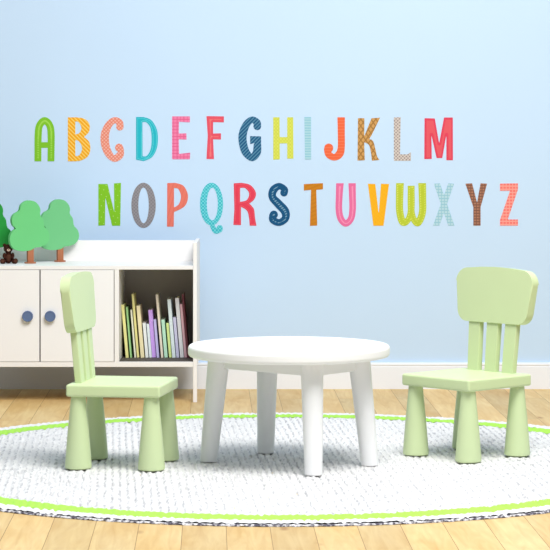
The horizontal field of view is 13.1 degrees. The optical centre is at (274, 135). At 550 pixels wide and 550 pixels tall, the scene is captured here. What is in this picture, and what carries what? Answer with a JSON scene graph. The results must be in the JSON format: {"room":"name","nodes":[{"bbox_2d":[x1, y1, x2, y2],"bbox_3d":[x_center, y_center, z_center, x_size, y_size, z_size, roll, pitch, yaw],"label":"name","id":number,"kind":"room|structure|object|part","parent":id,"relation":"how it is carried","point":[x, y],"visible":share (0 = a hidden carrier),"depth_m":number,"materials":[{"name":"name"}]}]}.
{"room":"classroom","nodes":[
{"label":"classroom","id":0,"kind":"room"},
{"bbox_2d":[0,0,549,361],"bbox_3d":[0.000,-1.240,12.030,9.000,5.000,0.120,0,0,0],"label":"wall","id":1,"kind":"structure","parent":0,"point":[484,65],"depth_m":11.97,"materials":[{"name":"blue paint"}]},
{"bbox_2d":[34,117,54,160],"bbox_3d":[-1.149,0.016,11.969,0.101,0.220,0.001,0,0,0],"label":"sticker","id":2,"kind":"object","parent":1,"relation":"attached to","point":[39,144],"visible":1,"depth_m":11.97,"materials":[{"name":"plastic"}]},
{"bbox_2d":[68,117,89,160],"bbox_3d":[-0.977,0.016,11.969,0.113,0.220,0.001,0,0,0],"label":"sticker","id":3,"kind":"object","parent":1,"relation":"attached to","point":[85,127],"visible":1,"depth_m":11.97,"materials":[{"name":"plastic"}]},
{"bbox_2d":[98,183,120,225],"bbox_3d":[-0.825,0.341,11.969,0.113,0.214,0.001,0,0,0],"label":"sticker","id":4,"kind":"object","parent":1,"relation":"attached to","point":[103,190],"visible":1,"depth_m":11.97,"materials":[{"name":"paper"}]},
{"bbox_2d":[100,117,123,161],"bbox_3d":[-0.812,0.017,11.969,0.117,0.223,0.001,0,0,0],"label":"sticker","id":5,"kind":"object","parent":1,"relation":"attached to","point":[105,145],"visible":1,"depth_m":11.97,"materials":[{"name":"plastic"}]},
{"bbox_2d":[131,183,155,227],"bbox_3d":[-0.656,0.346,11.969,0.122,0.226,0.001,0,0,0],"label":"sticker","id":6,"kind":"object","parent":1,"relation":"attached to","point":[151,197],"visible":1,"depth_m":11.97,"materials":[{"name":"plastic"}]},
{"bbox_2d":[136,117,157,160],"bbox_3d":[-0.638,0.015,11.969,0.109,0.220,0.001,0,0,0],"label":"sticker","id":7,"kind":"object","parent":1,"relation":"attached to","point":[139,137],"visible":1,"depth_m":11.97,"materials":[{"name":"plastic"}]},
{"bbox_2d":[167,183,187,226],"bbox_3d":[-0.486,0.343,11.969,0.105,0.218,0.001,0,0,0],"label":"sticker","id":8,"kind":"object","parent":1,"relation":"attached to","point":[171,209],"visible":1,"depth_m":11.97,"materials":[{"name":"paper"}]},
{"bbox_2d":[172,116,189,158],"bbox_3d":[-0.468,0.009,11.969,0.090,0.214,0.001,0,0,0],"label":"sticker","id":9,"kind":"object","parent":1,"relation":"attached to","point":[176,136],"visible":1,"depth_m":11.97,"materials":[{"name":"plastic"}]},
{"bbox_2d":[200,183,222,233],"bbox_3d":[-0.317,0.360,11.969,0.116,0.254,0.001,0,0,0],"label":"sticker","id":10,"kind":"object","parent":1,"relation":"attached to","point":[203,200],"visible":1,"depth_m":11.97,"materials":[{"name":"plastic"}]},
{"bbox_2d":[206,116,223,158],"bbox_3d":[-0.298,0.008,11.969,0.087,0.214,0.001,0,0,0],"label":"sticker","id":11,"kind":"object","parent":1,"relation":"attached to","point":[210,119],"visible":1,"depth_m":11.97,"materials":[{"name":"plastic"}]},
{"bbox_2d":[233,183,255,225],"bbox_3d":[-0.150,0.341,11.969,0.115,0.214,0.001,0,0,0],"label":"sticker","id":12,"kind":"object","parent":1,"relation":"attached to","point":[252,194],"visible":1,"depth_m":11.97,"materials":[{"name":"paper"}]},
{"bbox_2d":[238,116,260,160],"bbox_3d":[-0.125,0.014,11.969,0.114,0.223,0.001,0,0,0],"label":"sticker","id":13,"kind":"object","parent":1,"relation":"attached to","point":[242,137],"visible":1,"depth_m":11.97,"materials":[{"name":"plastic"}]},
{"bbox_2d":[0,362,549,388],"bbox_3d":[0.000,1.194,11.960,9.000,0.132,0.020,0,0,0],"label":"baseboard","id":14,"kind":"structure","parent":1,"relation":"attached to","point":[385,375],"depth_m":11.95,"materials":[{"name":"white paint"}]},
{"bbox_2d":[268,183,289,225],"bbox_3d":[0.020,0.342,11.969,0.108,0.215,0.001,0,0,0],"label":"sticker","id":15,"kind":"object","parent":1,"relation":"attached to","point":[273,198],"visible":1,"depth_m":11.97,"materials":[{"name":"paper"}]},
{"bbox_2d":[273,117,292,159],"bbox_3d":[0.042,0.012,11.969,0.101,0.211,0.001,0,0,0],"label":"sticker","id":16,"kind":"object","parent":1,"relation":"attached to","point":[277,139],"visible":1,"depth_m":11.97,"materials":[{"name":"plastic"}]},
{"bbox_2d":[304,117,310,158],"bbox_3d":[0.163,0.011,11.969,0.034,0.212,0.001,0,0,0],"label":"sticker","id":17,"kind":"object","parent":1,"relation":"attached to","point":[307,120],"visible":1,"depth_m":11.97,"materials":[{"name":"plastic"}]},
{"bbox_2d":[304,183,322,225],"bbox_3d":[0.192,0.342,11.969,0.095,0.213,0.001,0,0,0],"label":"sticker","id":18,"kind":"object","parent":1,"relation":"attached to","point":[317,186],"visible":1,"depth_m":11.97,"materials":[{"name":"paper"}]},
{"bbox_2d":[324,117,344,160],"bbox_3d":[0.297,0.015,11.969,0.104,0.216,0.001,0,0,0],"label":"sticker","id":19,"kind":"object","parent":1,"relation":"attached to","point":[328,148],"visible":1,"depth_m":11.97,"materials":[{"name":"plastic"}]},
{"bbox_2d":[336,183,355,226],"bbox_3d":[0.353,0.344,11.969,0.102,0.216,0.001,0,0,0],"label":"sticker","id":20,"kind":"object","parent":1,"relation":"attached to","point":[339,186],"visible":1,"depth_m":11.97,"materials":[{"name":"paper"}]},
{"bbox_2d":[358,118,379,160],"bbox_3d":[0.467,0.016,11.969,0.112,0.214,0.001,0,0,0],"label":"sticker","id":21,"kind":"object","parent":1,"relation":"attached to","point":[361,138],"visible":1,"depth_m":11.97,"materials":[{"name":"paper"}]},
{"bbox_2d":[368,184,388,225],"bbox_3d":[0.516,0.343,11.969,0.105,0.209,0.001,0,0,0],"label":"sticker","id":22,"kind":"object","parent":1,"relation":"attached to","point":[378,218],"visible":1,"depth_m":11.97,"materials":[{"name":"plastic"}]},
{"bbox_2d":[394,117,410,160],"bbox_3d":[0.635,0.015,11.969,0.085,0.218,0.001,0,0,0],"label":"sticker","id":23,"kind":"object","parent":1,"relation":"attached to","point":[397,120],"visible":1,"depth_m":11.97,"materials":[{"name":"plastic"}]},
{"bbox_2d":[396,183,425,225],"bbox_3d":[0.679,0.343,11.969,0.152,0.216,0.001,0,0,0],"label":"sticker","id":24,"kind":"object","parent":1,"relation":"attached to","point":[410,217],"visible":1,"depth_m":11.97,"materials":[{"name":"paper"}]},
{"bbox_2d":[424,117,452,159],"bbox_3d":[0.816,0.014,11.969,0.143,0.213,0.001,0,0,0],"label":"sticker","id":25,"kind":"object","parent":1,"relation":"attached to","point":[430,129],"visible":1,"depth_m":11.97,"materials":[{"name":"plastic"}]},
{"bbox_2d":[433,183,453,225],"bbox_3d":[0.841,0.342,11.969,0.107,0.211,0.001,0,0,0],"label":"sticker","id":26,"kind":"object","parent":1,"relation":"attached to","point":[443,198],"visible":1,"depth_m":11.97,"materials":[{"name":"paper"}]},
{"bbox_2d":[466,183,486,225],"bbox_3d":[1.004,0.342,11.969,0.107,0.211,0.001,0,0,0],"label":"sticker","id":27,"kind":"object","parent":1,"relation":"attached to","point":[476,204],"visible":1,"depth_m":11.97,"materials":[{"name":"paper"}]},
{"bbox_2d":[500,183,517,225],"bbox_3d":[1.167,0.341,11.969,0.090,0.211,0.001,0,0,0],"label":"sticker","id":28,"kind":"object","parent":1,"relation":"attached to","point":[512,187],"visible":1,"depth_m":11.97,"materials":[{"name":"paper"}]},
{"bbox_2d":[0,389,549,549],"bbox_3d":[0.000,1.310,5.295,9.000,0.100,13.590,0,0,0],"label":"floor","id":29,"kind":"structure","parent":0,"point":[18,531],"depth_m":7.72,"materials":[{"name":"brown wood"}]},
{"bbox_2d":[0,238,199,401],"bbox_3d":[-0.925,0.881,11.563,1.111,0.757,0.474,0,0,0],"label":"storage cabinet","id":30,"kind":"object","parent":29,"relation":"on","point":[33,333],"visible":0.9,"depth_m":11.35,"materials":[{"name":"white paint"}]},
{"bbox_2d":[0,204,10,246],"bbox_3d":[-1.375,0.463,11.643,0.210,0.301,0.057,0,0,-30],"label":"tree","id":31,"kind":"object","parent":30,"relation":"on","point":[4,230],"visible":0.72,"depth_m":11.66,"materials":[{"name":"green paint"}]},
{"bbox_2d":[0,243,17,263],"bbox_3d":[-1.281,0.564,11.535,0.086,0.098,0.056,0,0,-12],"label":"teddy bear","id":32,"kind":"object","parent":30,"relation":"on","point":[8,257],"visible":1,"depth_m":11.53},
{"bbox_3d":[-1.287,0.850,11.357,0.346,0.433,0.018,0,0,0],"label":"door","id":33,"kind":"part","parent":30,"relation":"part of","materials":[{"name":"white paint"}]},
{"bbox_3d":[-1.168,0.851,11.337,0.052,0.052,0.022,0,0,0],"label":"knob","id":34,"kind":"part","parent":30,"relation":"part of","materials":[{"name":"blue plastic"}]},
{"bbox_2d":[8,200,49,263],"bbox_3d":[-1.185,0.462,11.560,0.208,0.304,0.057,0,0,-30],"label":"tree","id":35,"kind":"object","parent":30,"relation":"on","point":[29,232],"visible":1,"depth_m":11.55,"materials":[{"name":"green paint"}]},
{"bbox_3d":[-1.062,0.851,11.337,0.052,0.052,0.022,0,0,0],"label":"knob","id":36,"kind":"part","parent":30,"relation":"part of","materials":[{"name":"blue plastic"}]},
{"bbox_2d":[41,199,78,261],"bbox_3d":[-1.055,0.461,11.707,0.211,0.305,0.057,0,0,-30],"label":"tree","id":37,"kind":"object","parent":30,"relation":"on","point":[58,221],"visible":1,"depth_m":11.70,"materials":[{"name":"green paint"}]},
{"bbox_3d":[-0.935,0.850,11.357,0.346,0.433,0.018,0,0,0],"label":"door","id":38,"kind":"part","parent":30,"relation":"part of","materials":[{"name":"white paint"}]},
{"bbox_3d":[-0.925,0.623,11.575,1.074,0.018,0.450,0,0,0],"label":"panel","id":39,"kind":"part","parent":30,"relation":"part of","materials":[{"name":"white paint"}]},
{"bbox_3d":[-0.925,1.081,11.575,1.074,0.024,0.450,0,0,0],"label":"panel","id":40,"kind":"part","parent":30,"relation":"part of","materials":[{"name":"white paint"}]},
{"bbox_3d":[-0.925,0.850,11.794,1.074,0.437,0.012,0,0,0],"label":"panel","id":41,"kind":"part","parent":30,"relation":"part of","materials":[{"name":"white wood"}]},
{"bbox_2d":[121,302,129,357],"bbox_3d":[-0.721,0.938,11.614,0.035,0.256,0.171,0,0,0],"label":"book","id":42,"kind":"object","parent":30,"relation":"on","point":[123,306],"visible":0.92,"depth_m":11.53,"materials":[{"name":"paper"}]},
{"bbox_2d":[126,305,133,357],"bbox_3d":[-0.702,0.944,11.623,0.029,0.243,0.181,0,0,0],"label":"book","id":43,"kind":"object","parent":30,"relation":"on","point":[128,313],"visible":0.98,"depth_m":11.56,"materials":[{"name":"paper"}]},
{"bbox_2d":[130,307,136,357],"bbox_3d":[-0.682,0.950,11.632,0.028,0.230,0.191,0,0,0],"label":"book","id":44,"kind":"object","parent":30,"relation":"on","point":[131,310],"visible":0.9,"depth_m":11.54,"materials":[{"name":"paper"}]},
{"bbox_2d":[132,292,140,357],"bbox_3d":[-0.671,0.913,11.626,0.037,0.305,0.171,0,0,0],"label":"book","id":45,"kind":"object","parent":30,"relation":"on","point":[134,301],"visible":0.98,"depth_m":11.54,"materials":[{"name":"paper"}]},
{"bbox_2d":[136,303,144,357],"bbox_3d":[-0.647,0.940,11.619,0.038,0.250,0.181,0,0,0],"label":"book","id":46,"kind":"object","parent":30,"relation":"on","point":[139,306],"visible":0.94,"depth_m":11.53,"materials":[{"name":"paper"}]},
{"bbox_2d":[143,320,148,357],"bbox_3d":[-0.622,0.982,11.628,0.029,0.168,0.191,0,0,0],"label":"book","id":47,"kind":"object","parent":30,"relation":"on","point":[144,322],"visible":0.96,"depth_m":11.53,"materials":[{"name":"paper"}]},
{"bbox_2d":[147,321,151,357],"bbox_3d":[-0.605,0.984,11.622,0.026,0.163,0.171,0,0,0],"label":"book","id":48,"kind":"object","parent":30,"relation":"on","point":[148,325],"visible":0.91,"depth_m":11.54,"materials":[{"name":"paper"}]},
{"bbox_2d":[148,308,156,357],"bbox_3d":[-0.590,0.951,11.631,0.039,0.229,0.181,0,0,0],"label":"book","id":49,"kind":"object","parent":30,"relation":"on","point":[151,312],"visible":0.93,"depth_m":11.54,"materials":[{"name":"paper"}]},
{"bbox_2d":[154,317,160,357],"bbox_3d":[-0.570,0.973,11.624,0.027,0.184,0.191,0,0,0],"label":"book","id":50,"kind":"object","parent":30,"relation":"on","point":[156,328],"visible":0.97,"depth_m":11.53,"materials":[{"name":"paper"}]},
{"bbox_2d":[156,292,163,357],"bbox_3d":[-0.555,0.914,11.618,0.037,0.304,0.171,0,0,0],"label":"book","id":51,"kind":"object","parent":30,"relation":"on","point":[158,303],"visible":0.94,"depth_m":11.53,"materials":[{"name":"paper"}]},
{"bbox_2d":[161,317,168,357],"bbox_3d":[-0.531,0.974,11.627,0.031,0.183,0.181,0,0,0],"label":"book","id":52,"kind":"object","parent":30,"relation":"on","point":[163,321],"visible":0.95,"depth_m":11.54,"materials":[{"name":"paper"}]},
{"bbox_2d":[166,321,171,357],"bbox_3d":[-0.510,0.982,11.636,0.028,0.167,0.191,0,0,0],"label":"book","id":53,"kind":"object","parent":30,"relation":"on","point":[167,323],"visible":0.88,"depth_m":11.54,"materials":[{"name":"paper"}]},
{"bbox_2d":[167,297,175,357],"bbox_3d":[-0.497,0.925,11.614,0.040,0.281,0.171,0,0,0],"label":"book","id":54,"kind":"object","parent":30,"relation":"on","point":[169,300],"visible":0.92,"depth_m":11.53,"materials":[{"name":"paper"}]},
{"bbox_2d":[173,315,179,357],"bbox_3d":[-0.475,0.968,11.623,0.030,0.194,0.181,0,0,0],"label":"book","id":55,"kind":"object","parent":30,"relation":"on","point":[175,316],"visible":0.91,"depth_m":11.53,"materials":[{"name":"paper"}]},
{"bbox_2d":[175,296,183,357],"bbox_3d":[-0.459,0.922,11.632,0.042,0.287,0.191,0,0,0],"label":"book","id":56,"kind":"object","parent":30,"relation":"on","point":[178,298],"visible":0.96,"depth_m":11.54,"materials":[{"name":"paper"}]},
{"bbox_2d":[180,302,186,357],"bbox_3d":[-0.441,0.937,11.626,0.034,0.258,0.171,0,0,0],"label":"book","id":57,"kind":"object","parent":30,"relation":"on","point":[181,304],"visible":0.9,"depth_m":11.54,"materials":[{"name":"paper"}]},
{"bbox_2d":[182,292,188,357],"bbox_3d":[-0.431,0.913,11.619,0.034,0.305,0.181,0,0,0],"label":"book","id":58,"kind":"object","parent":30,"relation":"on","point":[183,294],"visible":0.91,"depth_m":11.53,"materials":[{"name":"paper"}]},
{"bbox_3d":[-0.378,1.175,11.361,0.019,0.170,0.022,0,0,0],"label":"leg","id":59,"kind":"part","parent":30,"relation":"part of","materials":[{"name":"white paint"}]},
{"bbox_3d":[-0.378,0.798,11.575,0.019,0.589,0.451,0,0,0],"label":"panel","id":60,"kind":"part","parent":30,"relation":"part of","materials":[{"name":"white paint"}]},
{"bbox_2d":[0,412,549,526],"bbox_3d":[0.020,1.259,9.295,3.127,0.021,3.127,0,0,-27],"label":"round rug","id":61,"kind":"object","parent":29,"relation":"on","point":[34,477],"visible":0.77,"depth_m":8.73,"materials":[{"name":"white fabric"}]},
{"bbox_2d":[60,271,178,471],"bbox_3d":[-0.584,0.883,9.130,0.391,0.730,0.406,0,0,9],"label":"chair","id":62,"kind":"object","parent":61,"relation":"on","point":[86,435],"visible":1,"depth_m":9.01,"materials":[{"name":"green plastic"}]},
{"bbox_3d":[-0.749,0.630,9.155,0.057,0.224,0.406,0,0,9],"label":"panel","id":63,"kind":"part","parent":62,"relation":"part of","materials":[{"name":"green plastic"}]},
{"bbox_3d":[-0.738,1.111,9.011,0.101,0.274,0.101,0,0,9],"label":"leg","id":64,"kind":"part","parent":62,"relation":"part of","materials":[{"name":"green plastic"}]},
{"bbox_3d":[-0.697,1.111,9.288,0.101,0.274,0.101,0,0,9],"label":"leg","id":65,"kind":"part","parent":62,"relation":"part of","materials":[{"name":"green plastic"}]},
{"bbox_3d":[-0.579,0.953,9.129,0.360,0.046,0.360,0,0,9],"label":"seat","id":66,"kind":"part","parent":62,"relation":"part of","materials":[{"name":"green plastic"}]},
{"bbox_3d":[-0.462,1.111,8.970,0.101,0.274,0.101,0,0,9],"label":"leg","id":67,"kind":"part","parent":62,"relation":"part of","materials":[{"name":"green plastic"}]},
{"bbox_3d":[-0.420,1.111,9.246,0.101,0.274,0.101,0,0,9],"label":"leg","id":68,"kind":"part","parent":62,"relation":"part of","materials":[{"name":"green plastic"}]},
{"bbox_2d":[188,336,389,475],"bbox_3d":[0.053,1.020,9.135,0.768,0.455,0.768,0,0,0],"label":"round table","id":69,"kind":"object","parent":61,"relation":"on","point":[311,358],"visible":1,"depth_m":9.06,"materials":[{"name":"white plastic"}]},
{"bbox_3d":[-0.229,1.042,9.197,0.117,0.411,0.085,0,0,0],"label":"leg","id":70,"kind":"part","parent":69,"relation":"part of","materials":[{"name":"white plastic"}]},
{"bbox_3d":[-0.038,0.863,9.040,0.471,0.052,0.024,0,0,42],"label":"apron rail","id":71,"kind":"part","parent":69,"relation":"part of","materials":[{"name":"white plastic"}]},
{"bbox_3d":[-0.029,1.042,9.431,0.085,0.411,0.118,0,0,0],"label":"leg","id":72,"kind":"part","parent":69,"relation":"part of","materials":[{"name":"white plastic"}]},
{"bbox_3d":[0.137,1.042,8.867,0.085,0.411,0.114,0,0,0],"label":"leg","id":73,"kind":"part","parent":69,"relation":"part of","materials":[{"name":"white plastic"}]},
{"bbox_3d":[0.228,0.863,8.993,0.024,0.052,0.287,0,0,39],"label":"apron rail","id":74,"kind":"part","parent":69,"relation":"part of","materials":[{"name":"white plastic"}]},
{"bbox_3d":[0.334,1.042,9.104,0.117,0.411,0.085,0,0,0],"label":"leg","id":75,"kind":"part","parent":69,"relation":"part of","materials":[{"name":"white plastic"}]},
{"bbox_2d":[402,267,538,462],"bbox_3d":[0.753,0.883,9.392,0.391,0.730,0.406,0,0,-43],"label":"chair","id":76,"kind":"object","parent":61,"relation":"on","point":[496,296],"visible":1,"depth_m":9.38,"materials":[{"name":"green plastic"}]},
{"bbox_3d":[0.551,1.111,9.398,0.101,0.274,0.101,0,0,-43],"label":"leg","id":77,"kind":"part","parent":76,"relation":"part of","materials":[{"name":"green plastic"}]},
{"bbox_3d":[0.758,1.111,9.587,0.101,0.274,0.101,0,0,-43],"label":"leg","id":78,"kind":"part","parent":76,"relation":"part of","materials":[{"name":"green plastic"}]},
{"bbox_3d":[0.749,0.953,9.389,0.360,0.046,0.360,0,0,-43],"label":"seat","id":79,"kind":"part","parent":76,"relation":"part of","materials":[{"name":"green plastic"}]},
{"bbox_3d":[0.740,1.111,9.191,0.101,0.274,0.101,0,0,-43],"label":"leg","id":80,"kind":"part","parent":76,"relation":"part of","materials":[{"name":"green plastic"}]},
{"bbox_3d":[0.876,0.630,9.505,0.057,0.224,0.406,0,0,-43],"label":"panel","id":81,"kind":"part","parent":76,"relation":"part of","materials":[{"name":"green plastic"}]},
{"bbox_3d":[0.947,1.111,9.380,0.101,0.274,0.101,0,0,-43],"label":"leg","id":82,"kind":"part","parent":76,"relation":"part of","materials":[{"name":"green plastic"}]}
]}

